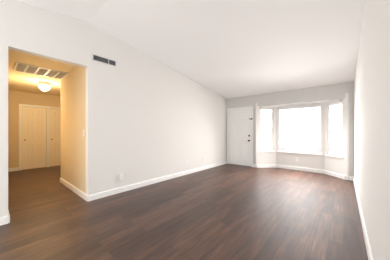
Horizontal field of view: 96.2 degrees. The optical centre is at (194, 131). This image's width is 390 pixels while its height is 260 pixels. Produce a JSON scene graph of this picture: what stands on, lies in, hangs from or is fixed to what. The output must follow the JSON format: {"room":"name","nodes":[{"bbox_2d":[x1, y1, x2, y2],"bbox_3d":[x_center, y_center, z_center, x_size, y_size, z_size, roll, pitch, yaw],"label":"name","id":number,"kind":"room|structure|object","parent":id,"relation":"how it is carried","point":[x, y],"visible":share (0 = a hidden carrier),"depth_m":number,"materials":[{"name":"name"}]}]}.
{"room":"empty living room","nodes":[
{"label":"empty living room","id":0,"kind":"room"},
{"bbox_2d":[8,90,60,167],"bbox_3d":[-4.809,-0.020,6.168,0.120,2.440,3.080,0,0,40],"label":"wall","id":1,"kind":"structure","parent":0,"point":[16,99],"depth_m":5.33,"materials":[{"name":"beige paint"}]},
{"bbox_2d":[22,107,45,169],"bbox_3d":[-5.173,0.207,5.646,0.112,1.970,0.583,0,0,40],"label":"hall door","id":2,"kind":"structure","parent":1,"relation":"in","point":[33,137],"depth_m":5.64,"materials":[{"name":"beige wood"}]},
{"bbox_2d":[19,104,60,170],"bbox_3d":[-4.952,0.176,5.895,0.016,2.047,1.384,0,0,40],"label":"door frame","id":3,"kind":"structure","parent":1,"relation":"attached to","point":[47,136],"depth_m":5.87,"materials":[{"name":"white wood"}]},
{"bbox_2d":[50,109,60,165],"bbox_3d":[-4.742,0.207,6.153,0.112,1.970,0.583,0,0,40],"label":"hall door","id":4,"kind":"structure","parent":1,"relation":"in","point":[55,137],"depth_m":6.07,"materials":[{"name":"beige wood"}]},
{"bbox_2d":[8,0,107,95],"bbox_3d":[-2.889,-1.620,2.307,8.050,0.760,6.470,0,0,40],"label":"ceiling","id":5,"kind":"structure","parent":0,"point":[22,81],"depth_m":3.06,"materials":[{"name":"beige paint"}]},
{"bbox_2d":[13,62,68,78],"bbox_3d":[-3.164,-1.234,3.619,0.630,0.015,0.790,0,0,40],"label":"ceiling vent","id":6,"kind":"object","parent":5,"relation":"in","point":[31,69],"visible":1,"depth_m":3.58,"materials":[{"name":"white metal"}]},
{"bbox_2d":[38,81,50,91],"bbox_3d":[-3.796,-1.123,4.412,0.240,0.233,0.240,0,0,40],"label":"light","id":7,"kind":"object","parent":5,"relation":"attached to","point":[44,86],"visible":1,"depth_m":4.33,"materials":[{"name":"white glass"}]},
{"bbox_2d":[61,66,85,193],"bbox_3d":[-2.527,-0.020,3.674,1.670,2.440,0.120,0,0,40],"label":"wall","id":8,"kind":"structure","parent":0,"point":[73,127],"depth_m":3.49,"materials":[{"name":"beige paint"}]},
{"bbox_2d":[0,0,225,216],"bbox_3d":[-1.770,-0.340,3.181,0.120,3.080,9.190,0,0,40],"label":"wall","id":9,"kind":"structure","parent":0,"point":[148,117],"depth_m":3.44,"materials":[{"name":"white paint"}]},
{"bbox_2d":[92,53,116,66],"bbox_3d":[-1.655,-1.302,3.214,0.012,0.125,0.430,0,0,40],"label":"air vent","id":10,"kind":"object","parent":9,"relation":"in","point":[103,60],"visible":1,"depth_m":3.20,"materials":[{"name":"white metal"}]},
{"bbox_2d":[0,161,372,259],"bbox_3d":[-1.849,1.147,3.544,7.790,0.105,9.400,0,0,40],"label":"baseboard","id":11,"kind":"structure","parent":9,"relation":"attached to","point":[4,220],"depth_m":3.79,"materials":[{"name":"white wood"}]},
{"bbox_2d":[0,164,367,259],"bbox_3d":[-1.845,1.250,3.540,8.300,0.100,9.900,0,0,40],"label":"floor","id":12,"kind":"structure","parent":0,"point":[230,212],"depth_m":2.39,"materials":[{"name":"laminate"}]},
{"bbox_2d":[89,0,363,98],"bbox_3d":[1.065,-1.599,3.689,3.820,0.801,4.800,0,0,40],"label":"ceiling","id":13,"kind":"structure","parent":0,"point":[227,49],"depth_m":3.08,"materials":[{"name":"white paint"}]},
{"bbox_2d":[226,81,353,179],"bbox_3d":[2.692,-0.010,5.601,3.780,2.420,0.592,0,0,40],"label":"wall","id":14,"kind":"structure","parent":0,"point":[333,164],"depth_m":5.04,"materials":[{"name":"white paint"}]},
{"bbox_2d":[229,109,250,165],"bbox_3d":[1.581,0.207,6.208,0.830,1.970,0.119,0,0,40],"label":"front door","id":15,"kind":"structure","parent":14,"relation":"in","point":[240,137],"depth_m":6.20,"materials":[{"name":"white wood"}]},
{"bbox_2d":[227,106,252,166],"bbox_3d":[1.574,0.174,6.200,0.984,2.052,0.016,0,0,40],"label":"door frame","id":16,"kind":"structure","parent":14,"relation":"attached to","point":[251,107],"depth_m":6.12,"materials":[{"name":"white wood"}]},
{"bbox_2d":[260,109,272,150],"bbox_3d":[2.380,-0.048,5.870,0.466,1.415,0.065,0,0,-5],"label":"window","id":17,"kind":"structure","parent":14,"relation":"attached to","point":[266,129],"depth_m":5.86,"materials":[{"name":"white glass"}]},
{"bbox_2d":[278,105,321,153],"bbox_3d":[3.234,-0.048,5.458,1.190,1.415,0.065,0,0,40],"label":"window bay","id":18,"kind":"object","parent":14,"relation":"attached to","point":[299,129],"visible":0.92,"depth_m":5.42,"materials":[{"name":"white glass"}]},
{"bbox_2d":[277,151,322,154],"bbox_3d":[3.200,0.669,5.418,1.230,0.026,0.060,0,0,40],"label":"window sill","id":19,"kind":"structure","parent":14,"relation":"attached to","point":[300,153],"depth_m":5.36,"materials":[{"name":"white wood"}]},
{"bbox_2d":[328,102,341,156],"bbox_3d":[3.776,-0.048,4.681,0.065,1.415,0.466,0,0,-5],"label":"window","id":20,"kind":"structure","parent":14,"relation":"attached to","point":[334,129],"depth_m":4.70,"materials":[{"name":"white glass"}]},
{"bbox_2d":[271,99,337,105],"bbox_3d":[3.132,-0.895,5.338,2.310,0.120,0.450,0,0,40],"label":"ceiling","id":21,"kind":"structure","parent":0,"point":[303,103],"depth_m":5.22,"materials":[{"name":"white paint"}]},
{"bbox_2d":[354,0,389,259],"bbox_3d":[1.017,-0.340,0.809,0.120,3.080,9.190,0,0,40],"label":"wall","id":22,"kind":"structure","parent":0,"point":[372,127],"depth_m":1.43,"materials":[{"name":"white paint"}]}
]}

